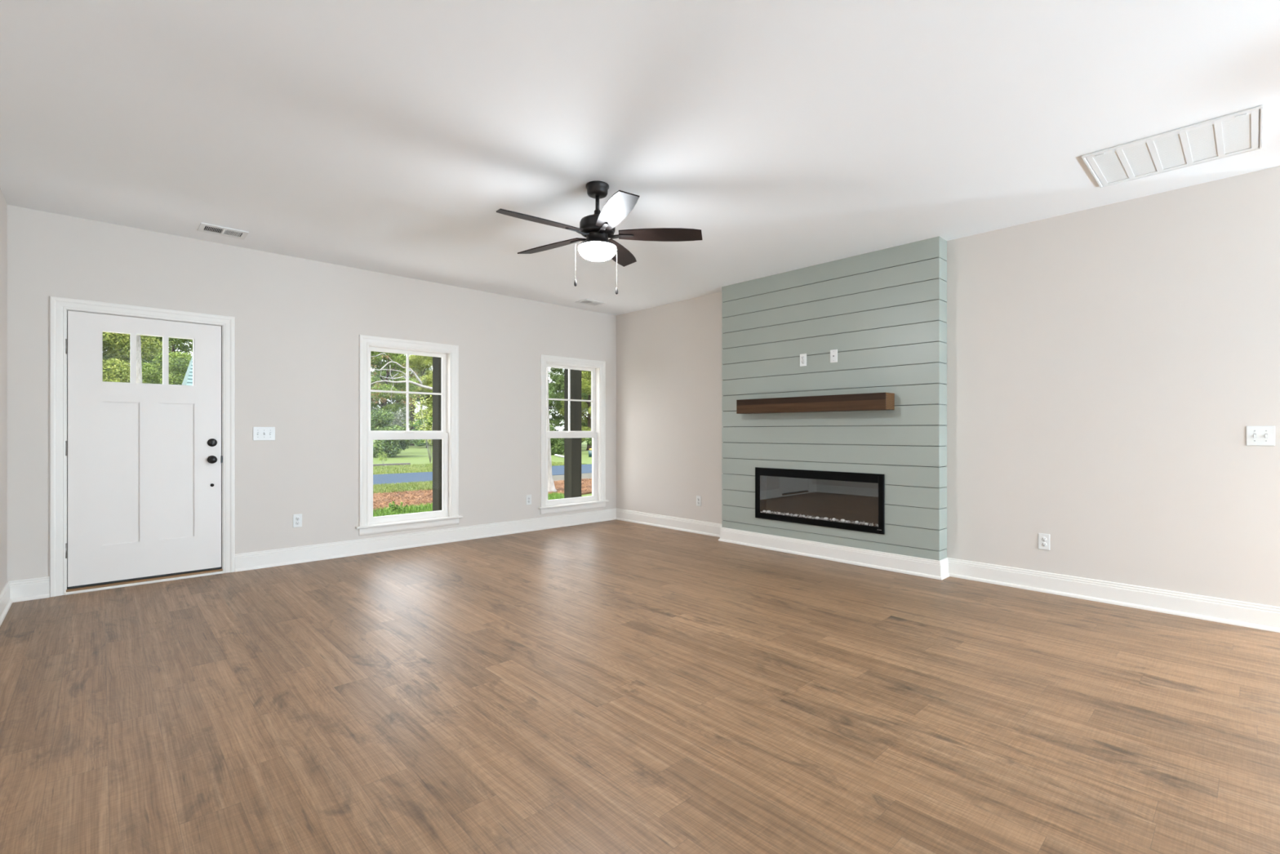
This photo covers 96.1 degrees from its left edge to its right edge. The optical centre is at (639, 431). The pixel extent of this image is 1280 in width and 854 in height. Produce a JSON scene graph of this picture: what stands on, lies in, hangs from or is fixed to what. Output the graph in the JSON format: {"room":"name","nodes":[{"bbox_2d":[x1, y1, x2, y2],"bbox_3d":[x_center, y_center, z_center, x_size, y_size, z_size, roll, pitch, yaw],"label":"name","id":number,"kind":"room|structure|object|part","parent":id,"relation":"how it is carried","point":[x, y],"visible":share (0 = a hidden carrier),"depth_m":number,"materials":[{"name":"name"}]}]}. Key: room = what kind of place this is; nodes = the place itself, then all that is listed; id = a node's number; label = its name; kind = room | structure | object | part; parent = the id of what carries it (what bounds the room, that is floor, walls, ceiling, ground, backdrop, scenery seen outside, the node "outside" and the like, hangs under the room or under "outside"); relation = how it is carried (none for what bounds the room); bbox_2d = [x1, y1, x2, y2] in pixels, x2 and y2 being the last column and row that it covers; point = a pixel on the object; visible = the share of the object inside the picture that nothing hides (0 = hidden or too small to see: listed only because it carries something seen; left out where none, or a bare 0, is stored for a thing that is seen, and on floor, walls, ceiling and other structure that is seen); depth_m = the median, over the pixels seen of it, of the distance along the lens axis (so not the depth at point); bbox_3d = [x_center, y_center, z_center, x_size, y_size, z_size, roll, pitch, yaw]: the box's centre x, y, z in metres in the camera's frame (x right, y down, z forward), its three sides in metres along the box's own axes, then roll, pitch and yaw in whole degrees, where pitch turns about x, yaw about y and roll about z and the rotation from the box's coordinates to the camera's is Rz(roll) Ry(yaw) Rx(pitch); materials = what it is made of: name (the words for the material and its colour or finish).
{"room":"empty living room","nodes":[
{"label":"empty living room","id":0,"kind":"room"},
{"bbox_2d":[0,188,7,591],"bbox_3d":[-0.511,-0.195,-0.234,0.120,2.743,11.400,0,0,-43],"label":"wall","id":1,"kind":"structure","parent":0,"point":[3,206],"depth_m":3.83,"materials":[{"name":"beige paint"}]},
{"bbox_2d":[0,576,49,626],"bbox_3d":[-0.399,1.104,-0.116,0.205,0.146,11.380,0,0,-43],"label":"baseboard","id":2,"kind":"structure","parent":1,"relation":"attached to","point":[20,590],"depth_m":4.00,"materials":[{"name":"white paint"}]},
{"bbox_2d":[7,204,616,581],"bbox_3d":[-2.386,-0.195,5.922,5.760,2.743,0.150,0,0,-43],"label":"wall","id":3,"kind":"structure","parent":0,"point":[300,322],"depth_m":5.15,"materials":[{"name":"beige paint"}]},
{"bbox_2d":[49,296,235,596],"bbox_3d":[-3.847,0.104,4.512,1.090,2.145,0.210,0,0,-43],"label":"door","id":4,"kind":"structure","parent":3,"relation":"in","point":[142,476],"depth_m":4.44,"materials":[{"name":"white paint"}]},
{"bbox_3d":[-3.805,1.167,4.468,0.936,0.019,0.020,0,0,-43],"label":"threshold moulding","id":5,"kind":"part","parent":4,"relation":"part of","materials":[{"name":"white paint"}]},
{"bbox_3d":[-3.832,-0.564,4.496,0.548,0.386,0.047,0,0,-43],"label":"pane frame","id":6,"kind":"part","parent":4,"relation":"part of","materials":[{"name":"white paint"}]},
{"bbox_3d":[-3.511,0.229,4.727,0.066,0.066,0.064,0,0,-43],"label":"knob","id":7,"kind":"part","parent":4,"relation":"part of","materials":[{"name":"black metal"}]},
{"bbox_2d":[253,426,275,440],"bbox_3d":[-3.259,0.016,4.989,0.164,0.118,0.018,0,0,-43],"label":"light switch","id":8,"kind":"object","parent":3,"relation":"attached to","point":[260,433],"visible":1,"depth_m":4.99,"materials":[{"name":"white plastic"}]},
{"bbox_2d":[293,513,302,527],"bbox_3d":[-3.076,0.798,5.167,0.072,0.118,0.008,0,0,-43],"label":"wall outlet","id":9,"kind":"object","parent":3,"relation":"attached to","point":[297,518],"visible":1,"depth_m":5.16,"materials":[{"name":"white plastic"}]},
{"bbox_2d":[355,334,462,535],"bbox_3d":[-2.370,0.034,5.912,1.076,1.931,0.206,0,0,-43],"label":"window","id":10,"kind":"structure","parent":3,"relation":"in","point":[369,524],"depth_m":5.92,"materials":[{"name":"white paint"}]},
{"bbox_3d":[-2.403,-0.400,5.947,0.822,0.883,0.034,0,0,-43],"label":"sash","id":11,"kind":"part","parent":10,"relation":"part of","materials":[{"name":"white plastic"}]},
{"bbox_3d":[-2.376,0.451,5.918,0.822,0.884,0.034,0,0,-43],"label":"sash","id":12,"kind":"part","parent":10,"relation":"part of","materials":[{"name":"white plastic"}]},
{"bbox_3d":[-2.333,0.915,5.872,1.076,0.020,0.097,0,0,-43],"label":"sill","id":13,"kind":"part","parent":10,"relation":"part of","materials":[{"name":"white paint"}]},
{"bbox_3d":[-2.386,0.031,5.929,0.850,1.768,0.160,0,0,-43],"label":"frame","id":14,"kind":"part","parent":10,"relation":"part of","materials":[{"name":"white plastic"}]},
{"bbox_2d":[526,494,531,504],"bbox_3d":[-1.316,0.804,6.816,0.072,0.118,0.008,0,0,-43],"label":"wall outlet","id":15,"kind":"object","parent":3,"relation":"attached to","point":[528,496],"visible":1,"depth_m":6.81,"materials":[{"name":"white plastic"}]},
{"bbox_2d":[537,354,608,514],"bbox_3d":[-0.872,0.034,7.316,1.076,1.931,0.206,0,0,-43],"label":"window","id":16,"kind":"structure","parent":3,"relation":"in","point":[597,368],"depth_m":7.42,"materials":[{"name":"white paint"}]},
{"bbox_3d":[-0.905,-0.400,7.351,0.822,0.883,0.034,0,0,-43],"label":"sash","id":17,"kind":"part","parent":16,"relation":"part of","materials":[{"name":"white plastic"}]},
{"bbox_3d":[-0.877,0.451,7.321,0.822,0.884,0.034,0,0,-43],"label":"sash","id":18,"kind":"part","parent":16,"relation":"part of","materials":[{"name":"white plastic"}]},
{"bbox_3d":[-0.835,0.915,7.276,1.076,0.020,0.097,0,0,-43],"label":"sill","id":19,"kind":"part","parent":16,"relation":"part of","materials":[{"name":"white paint"}]},
{"bbox_3d":[-0.888,0.031,7.332,0.850,1.768,0.160,0,0,-43],"label":"frame","id":20,"kind":"part","parent":16,"relation":"part of","materials":[{"name":"white plastic"}]},
{"bbox_2d":[0,519,1279,853],"bbox_3d":[3.115,1.237,3.107,9.940,0.120,11.520,0,0,-43],"label":"floor","id":21,"kind":"structure","parent":0,"point":[611,686],"depth_m":2.39,"materials":[{"name":"wood"}]},
{"bbox_2d":[0,0,1279,315],"bbox_3d":[3.067,-1.641,3.158,9.940,0.150,11.660,0,0,-43],"label":"ceiling","id":22,"kind":"structure","parent":0,"point":[384,136],"depth_m":2.86,"materials":[{"name":"white paint"}]},
{"bbox_2d":[197,222,248,239],"bbox_3d":[-3.248,-1.561,4.484,0.300,0.009,0.224,0,0,-43],"label":"ceiling vent","id":23,"kind":"object","parent":22,"relation":"in","point":[203,227],"visible":1,"depth_m":4.47,"materials":[{"name":"white metal"}]},
{"bbox_2d":[574,298,606,306],"bbox_3d":[-0.597,-1.561,6.954,0.300,0.009,0.224,0,0,-43],"label":"ceiling vent","id":24,"kind":"object","parent":22,"relation":"in","point":[586,301],"visible":1,"depth_m":6.93,"materials":[{"name":"white metal"}]},
{"bbox_2d":[496,180,702,294],"bbox_3d":[-0.306,-1.230,3.639,1.275,0.671,1.292,0,0,-43],"label":"ceiling fan","id":25,"kind":"object","parent":22,"relation":"hanging from","point":[597,228],"visible":1,"depth_m":3.60,"materials":[{"name":"brown metal"}]},
{"bbox_3d":[-0.596,-1.255,3.418,0.541,0.038,0.142,0,0,-36],"label":"blade","id":26,"kind":"part","parent":25,"relation":"part of","materials":[{"name":"brown wood"}]},
{"bbox_3d":[-0.602,-1.255,3.895,0.541,0.038,0.142,0,0,36],"label":"blade","id":27,"kind":"part","parent":25,"relation":"part of","materials":[{"name":"brown wood"}]},
{"bbox_3d":[-0.271,-1.134,3.661,0.244,0.078,0.244,0,0,-43],"label":"lamp shade","id":28,"kind":"part","parent":25,"relation":"part of","materials":[{"name":"white glass"}]},
{"bbox_3d":[-0.165,-1.065,3.740,0.036,0.249,0.003,0,0,-38],"label":"pull chain","id":29,"kind":"part","parent":25,"relation":"part of","materials":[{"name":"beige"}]},
{"bbox_3d":[-0.141,-1.255,3.277,0.142,0.038,0.541,0,0,-18],"label":"blade","id":30,"kind":"part","parent":25,"relation":"part of","materials":[{"name":"brown wood"}]},
{"bbox_3d":[-0.151,-1.255,4.048,0.142,0.038,0.541,0,0,18],"label":"blade","id":31,"kind":"part","parent":25,"relation":"part of","materials":[{"name":"brown wood"}]},
{"bbox_3d":[0.134,-1.255,3.666,0.541,0.038,0.142,0,0,0],"label":"blade","id":32,"kind":"part","parent":25,"relation":"part of","materials":[{"name":"brown wood"}]},
{"bbox_2d":[1081,104,1264,187],"bbox_3d":[2.960,-1.558,3.208,0.597,0.016,0.704,0,0,-43],"label":"ceiling vent","id":33,"kind":"object","parent":22,"relation":"in","point":[1240,132],"visible":1,"depth_m":3.17,"materials":[{"name":"white metal"}]},
{"bbox_2d":[721,235,946,560],"bbox_3d":[1.702,-0.195,5.470,0.170,2.743,2.210,0,0,-43],"label":"wall","id":34,"kind":"structure","parent":0,"point":[884,311],"depth_m":5.14,"materials":[{"name":"green paint"}]},
{"bbox_2d":[235,508,1279,632],"bbox_3d":[0.176,1.104,4.119,4.245,0.146,5.985,0,0,-43],"label":"baseboard","id":35,"kind":"structure","parent":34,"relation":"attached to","point":[1246,614],"depth_m":4.94,"materials":[{"name":"white paint"}]},
{"bbox_2d":[800,353,806,366],"bbox_3d":[1.558,-0.685,5.494,0.008,0.118,0.072,0,0,-43],"label":"wall outlet","id":36,"kind":"object","parent":34,"relation":"attached to","point":[802,357],"visible":1,"depth_m":5.49,"materials":[{"name":"white plastic"}]},
{"bbox_2d":[736,392,894,413],"bbox_3d":[1.569,-0.256,5.367,0.164,0.141,1.532,0,0,-43],"label":"mantel shelf","id":37,"kind":"object","parent":34,"relation":"attached to","point":[873,401],"visible":1,"depth_m":5.20,"materials":[{"name":"brown wood"}]},
{"bbox_2d":[755,466,884,534],"bbox_3d":[1.690,0.620,5.454,0.166,0.514,1.325,0,0,-43],"label":"electric fireplace","id":38,"kind":"object","parent":34,"relation":"attached to","point":[860,497],"visible":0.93,"depth_m":5.46,"materials":[{"name":"black metal"}]},
{"bbox_2d":[760,511,878,526],"bbox_3d":[1.691,0.818,5.458,0.130,0.028,1.259,0,0,-43],"label":"crystal","id":39,"kind":"object","parent":38,"relation":"in","point":[781,513],"visible":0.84,"depth_m":5.42},
{"bbox_2d":[762,511,877,526],"bbox_3d":[1.694,0.838,5.458,0.135,0.026,1.267,0,0,-43],"label":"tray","id":40,"kind":"object","parent":38,"relation":"on","point":[771,516],"depth_m":5.45,"materials":[{"name":"black metal"}]},
{"bbox_2d":[830,349,837,362],"bbox_3d":[1.772,-0.693,5.262,0.013,0.118,0.072,0,0,-43],"label":"cable plate","id":41,"kind":"object","parent":34,"relation":"attached to","point":[833,353],"visible":1,"depth_m":5.26,"materials":[{"name":"white plastic"}]},
{"bbox_2d":[616,165,1279,606],"bbox_3d":[1.769,-0.195,5.611,0.120,2.743,5.985,0,0,-43],"label":"wall","id":42,"kind":"structure","parent":0,"point":[1109,366],"depth_m":4.03,"materials":[{"name":"beige paint"}]},
{"bbox_2d":[696,495,701,506],"bbox_3d":[0.680,0.802,6.680,0.008,0.118,0.072,0,0,-43],"label":"wall outlet","id":43,"kind":"object","parent":42,"relation":"attached to","point":[698,497],"visible":1,"depth_m":6.67,"materials":[{"name":"white plastic"}]},
{"bbox_2d":[1038,533,1049,550],"bbox_3d":[2.973,0.808,4.232,0.008,0.118,0.072,0,0,-43],"label":"wall outlet","id":44,"kind":"object","parent":42,"relation":"attached to","point":[1043,539],"visible":1,"depth_m":4.23,"materials":[{"name":"white plastic"}]},
{"bbox_2d":[1245,426,1275,445],"bbox_3d":[3.709,0.024,3.439,0.018,0.118,0.118,0,0,-43],"label":"light switch","id":45,"kind":"object","parent":42,"relation":"attached to","point":[1255,435],"visible":1,"depth_m":3.44,"materials":[{"name":"white plastic"}]},
{"label":"outside","id":46,"kind":"structure","parent":0,"visible":0},
{"bbox_2d":[373,438,591,496],"bbox_3d":[-16.720,1.727,47.201,210.000,0.300,200.000,0,0,-43],"label":"ground","id":47,"kind":"structure","parent":46,"point":[415,455],"depth_m":35.16,"materials":[{"name":"green plant"}]},
{"bbox_2d":[102,331,162,383],"bbox_3d":[-32.662,-3.862,34.419,6.636,10.879,6.722,0,0,-35],"label":"tree","id":48,"kind":"object","parent":47,"relation":"on","point":[117,344],"visible":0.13,"depth_m":34.11,"materials":[{"name":"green plant"}]},
{"bbox_2d":[136,334,142,382],"bbox_3d":[-25.672,-4.712,30.069,5.194,12.578,5.524,0,0,-10],"label":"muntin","id":49,"kind":"object","parent":47,"relation":"on","point":[139,366],"visible":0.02,"depth_m":29.79,"materials":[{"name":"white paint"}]},
{"bbox_2d":[119,337,171,383],"bbox_3d":[-48.796,-5.112,54.861,7.089,13.380,7.038,0,0,28],"label":"tree","id":50,"kind":"object","parent":47,"relation":"on","point":[147,364],"visible":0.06,"depth_m":54.89,"materials":[{"name":"green plant"}]},
{"bbox_2d":[117,336,192,384],"bbox_3d":[-35.208,-4.504,43.577,6.398,12.164,6.444,0,0,-16],"label":"tree","id":51,"kind":"object","parent":47,"relation":"on","point":[179,362],"visible":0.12,"depth_m":42.16,"materials":[{"name":"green plant"}]},
{"bbox_2d":[181,355,192,385],"bbox_3d":[-24.009,-1.723,37.612,9.950,6.600,5.830,0,0,-43],"label":"cottage","id":52,"kind":"structure","parent":47,"relation":"on","point":[188,380],"depth_m":33.95,"materials":[{"name":"grey"}]},
{"bbox_2d":[370,352,382,409],"bbox_3d":[-38.237,-5.842,77.028,7.967,14.840,7.982,0,0,2],"label":"tree","id":53,"kind":"object","parent":47,"relation":"on","point":[374,377],"visible":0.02,"depth_m":76.11,"materials":[{"name":"green plant"}]},
{"bbox_2d":[375,451,389,462],"bbox_3d":[-12.327,1.244,27.429,0.488,0.628,0.646,0,0,28],"label":"sapling","id":54,"kind":"object","parent":47,"relation":"on","point":[380,455],"visible":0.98,"depth_m":27.45,"materials":[{"name":"green plant"}]},
{"bbox_2d":[370,358,401,410],"bbox_3d":[-40.948,-6.912,91.040,8.853,16.981,10.528,0,0,-2],"label":"tree","id":55,"kind":"object","parent":47,"relation":"on","point":[388,402],"visible":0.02,"depth_m":89.77,"materials":[{"name":"green plant"}]},
{"bbox_2d":[370,405,409,430],"bbox_3d":[-17.980,-0.165,41.164,2.561,3.452,2.563,0,0,7],"label":"shrub","id":56,"kind":"object","parent":47,"relation":"on","point":[397,420],"visible":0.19,"depth_m":41.29,"materials":[{"name":"green plant"}]},
{"bbox_2d":[373,462,410,466],"bbox_3d":[-12.594,1.537,25.682,4.600,0.120,0.190,0,0,-43],"label":"edging","id":57,"kind":"object","parent":47,"relation":"on","point":[401,464],"visible":0.23,"depth_m":26.66,"materials":[{"name":"grey concrete"}]},
{"bbox_2d":[370,351,418,430],"bbox_3d":[-26.841,-4.504,60.365,6.444,12.164,6.398,0,0,-1],"label":"tree","id":58,"kind":"object","parent":47,"relation":"on","point":[400,358],"visible":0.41,"depth_m":60.50,"materials":[{"name":"green plant"}]},
{"bbox_2d":[370,408,420,457],"bbox_3d":[-15.930,0.158,36.403,4.276,3.246,3.443,0,0,37],"label":"bush","id":59,"kind":"object","parent":47,"relation":"on","point":[380,419],"visible":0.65,"depth_m":35.53,"materials":[{"name":"green plant"}]},
{"bbox_2d":[391,355,432,431],"bbox_3d":[-28.113,-4.406,72.587,7.394,11.967,7.300,0,0,-25],"label":"tree","id":60,"kind":"object","parent":47,"relation":"on","point":[416,362],"visible":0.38,"depth_m":71.08,"materials":[{"name":"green plant"}]},
{"bbox_2d":[408,394,414,445],"bbox_3d":[-26.260,-1.425,65.942,0.753,6.003,0.753,0,0,4],"label":"bare tree","id":61,"kind":"object","parent":47,"relation":"on","point":[411,418],"visible":0.44,"depth_m":65.87,"materials":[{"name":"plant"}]},
{"bbox_2d":[408,354,432,428],"bbox_3d":[-30.406,-5.566,83.777,8.858,14.288,7.449,0,0,30],"label":"tree","id":62,"kind":"object","parent":47,"relation":"on","point":[431,367],"visible":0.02,"depth_m":82.48,"materials":[{"name":"green plant"}]},
{"bbox_2d":[409,394,432,462],"bbox_3d":[-10.506,-0.197,28.711,1.588,3.513,1.987,0,0,5],"label":"tree","id":63,"kind":"object","parent":47,"relation":"on","point":[421,401],"visible":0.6,"depth_m":28.46,"materials":[{"name":"green plant"}]},
{"bbox_3d":[-10.505,0.001,28.731,0.797,3.119,1.208,0,0,3],"label":"stem","id":64,"kind":"part","parent":63,"relation":"part of","materials":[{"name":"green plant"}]},
{"bbox_2d":[412,417,432,447],"bbox_3d":[-21.159,0.073,56.902,3.204,3.007,2.790,0,0,-22],"label":"shrub","id":65,"kind":"object","parent":47,"relation":"on","point":[419,443],"visible":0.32,"depth_m":56.22,"materials":[{"name":"green plant"}]},
{"bbox_2d":[424,369,432,416],"bbox_3d":[-21.279,-3.862,65.885,6.722,10.879,6.636,0,0,-31],"label":"tree","id":66,"kind":"object","parent":47,"relation":"on","point":[431,372],"visible":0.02,"depth_m":63.92,"materials":[{"name":"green plant"}]},
{"bbox_2d":[370,353,557,493],"bbox_3d":[-3.446,-1.318,14.061,6.484,5.789,1.816,0,0,-43],"label":"tree","id":67,"kind":"object","parent":47,"relation":"on","point":[551,487],"visible":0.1,"depth_m":12.48,"materials":[{"name":"green plant"}]},
{"bbox_2d":[373,491,564,516],"bbox_3d":[-3.822,1.504,11.124,6.609,0.152,1.870,0,0,-43],"label":"grass","id":68,"kind":"structure","parent":47,"relation":"on","point":[410,509],"depth_m":10.99,"materials":[{"name":"green plant"}]},
{"bbox_2d":[388,501,408,511],"bbox_3d":[-4.595,1.443,10.948,0.356,0.230,0.488,0,0,-24],"label":"plant","id":69,"kind":"object","parent":68,"relation":"on","point":[393,507],"visible":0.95,"depth_m":10.86,"materials":[{"name":"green plant"}]},
{"bbox_2d":[373,461,586,474],"bbox_3d":[-8.326,1.547,25.806,11.068,0.092,5.368,0,0,-43],"label":"tufts","id":70,"kind":"object","parent":47,"relation":"on","point":[381,469],"visible":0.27,"depth_m":24.23,"materials":[{"name":"green plant"}]},
{"bbox_2d":[373,463,591,484],"bbox_3d":[1.346,1.572,27.916,210.000,0.050,4.650,0,0,-43],"label":"road","id":71,"kind":"structure","parent":47,"relation":"on","point":[585,468],"depth_m":19.96,"materials":[{"name":"asphalt"}]},
{"bbox_2d":[373,479,591,508],"bbox_3d":[0.162,1.569,18.209,65.000,0.055,3.575,0,0,-43],"label":"bed","id":72,"kind":"object","parent":47,"relation":"on","point":[589,492],"visible":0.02,"depth_m":14.00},
{"bbox_2d":[373,477,591,511],"bbox_3d":[-3.327,1.510,14.982,12.716,0.078,3.496,0,0,-43],"label":"pine needles","id":73,"kind":"object","parent":72,"relation":"on","point":[415,496],"visible":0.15,"depth_m":13.57,"materials":[{"name":"plant"}]},
{"bbox_2d":[548,383,555,404],"bbox_3d":[-9.311,-3.107,44.475,5.944,9.369,4.635,0,0,11],"label":"tree","id":74,"kind":"object","parent":47,"relation":"on","point":[551,390],"visible":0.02,"depth_m":44.19,"materials":[{"name":"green plant"}]},
{"bbox_2d":[548,367,564,431],"bbox_3d":[-10.210,-3.692,63.905,6.687,10.540,5.215,0,0,-31],"label":"tree","id":75,"kind":"object","parent":47,"relation":"on","point":[555,423],"visible":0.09,"depth_m":62.87,"materials":[{"name":"green plant"}]},
{"bbox_2d":[549,425,564,454],"bbox_3d":[-6.408,0.583,39.803,2.993,2.272,2.410,0,0,-21],"label":"bush","id":76,"kind":"object","parent":47,"relation":"on","point":[557,445],"visible":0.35,"depth_m":39.31,"materials":[{"name":"green plant"}]},
{"bbox_2d":[548,373,591,443],"bbox_3d":[-6.596,-3.400,57.051,4.925,9.954,6.316,0,0,7],"label":"tree","id":77,"kind":"object","parent":47,"relation":"on","point":[559,382],"visible":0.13,"depth_m":56.36,"materials":[{"name":"green plant"}]},
{"bbox_2d":[551,472,591,481],"bbox_3d":[15.947,1.575,36.903,56.400,0.044,2.596,0,0,-43],"label":"sand shoulder","id":78,"kind":"object","parent":47,"relation":"on","point":[588,475],"visible":0.02,"depth_m":19.68,"materials":[{"name":"beige sand"}]},
{"bbox_2d":[558,370,591,450],"bbox_3d":[-4.059,-2.775,49.003,5.377,8.703,5.309,0,0,11],"label":"tree","id":79,"kind":"object","parent":47,"relation":"on","point":[585,375],"visible":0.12,"depth_m":48.15,"materials":[{"name":"green plant"}]},
{"bbox_2d":[585,437,591,446],"bbox_3d":[-2.437,0.441,41.446,2.754,2.597,3.421,0,0,12],"label":"bush","id":80,"kind":"object","parent":47,"relation":"on","point":[588,439],"visible":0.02,"depth_m":40.86,"materials":[{"name":"green plant"}]},
{"bbox_2d":[588,448,591,457],"bbox_3d":[-3.041,1.307,36.036,0.400,0.540,0.400,0,0,-43],"label":"bin","id":81,"kind":"object","parent":47,"relation":"on","point":[590,449],"visible":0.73,"depth_m":35.88,"materials":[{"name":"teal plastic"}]},
{"bbox_3d":[-27.807,1.575,-4.153,63.600,0.045,2.632,0,0,-43],"label":"verge","id":82,"kind":"object","parent":47,"relation":"on","visible":0},
{"bbox_2d":[373,480,432,493],"bbox_3d":[-6.595,1.503,15.700,5.798,0.114,2.348,0,0,-43],"label":"grass","id":83,"kind":"structure","parent":82,"relation":"on","point":[402,486],"depth_m":15.56,"materials":[{"name":"green plant"}]},
{"bbox_3d":[-2.833,1.427,6.853,10.100,0.300,1.780,0,0,-43],"label":"porch slab","id":84,"kind":"object","parent":47,"relation":"on","visible":0},
{"bbox_2d":[432,356,442,511],"bbox_3d":[-2.695,0.002,7.862,0.241,2.550,0.241,0,0,-43],"label":"porch post","id":85,"kind":"object","parent":84,"relation":"on","point":[437,362],"visible":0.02,"depth_m":7.75,"materials":[{"name":"brown wood"}]},
{"bbox_2d":[564,368,581,497],"bbox_3d":[-1.092,0.002,9.364,0.241,2.550,0.241,0,0,-43],"label":"porch post","id":86,"kind":"object","parent":84,"relation":"on","point":[572,446],"visible":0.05,"depth_m":9.29,"materials":[{"name":"brown wood"}]}
]}

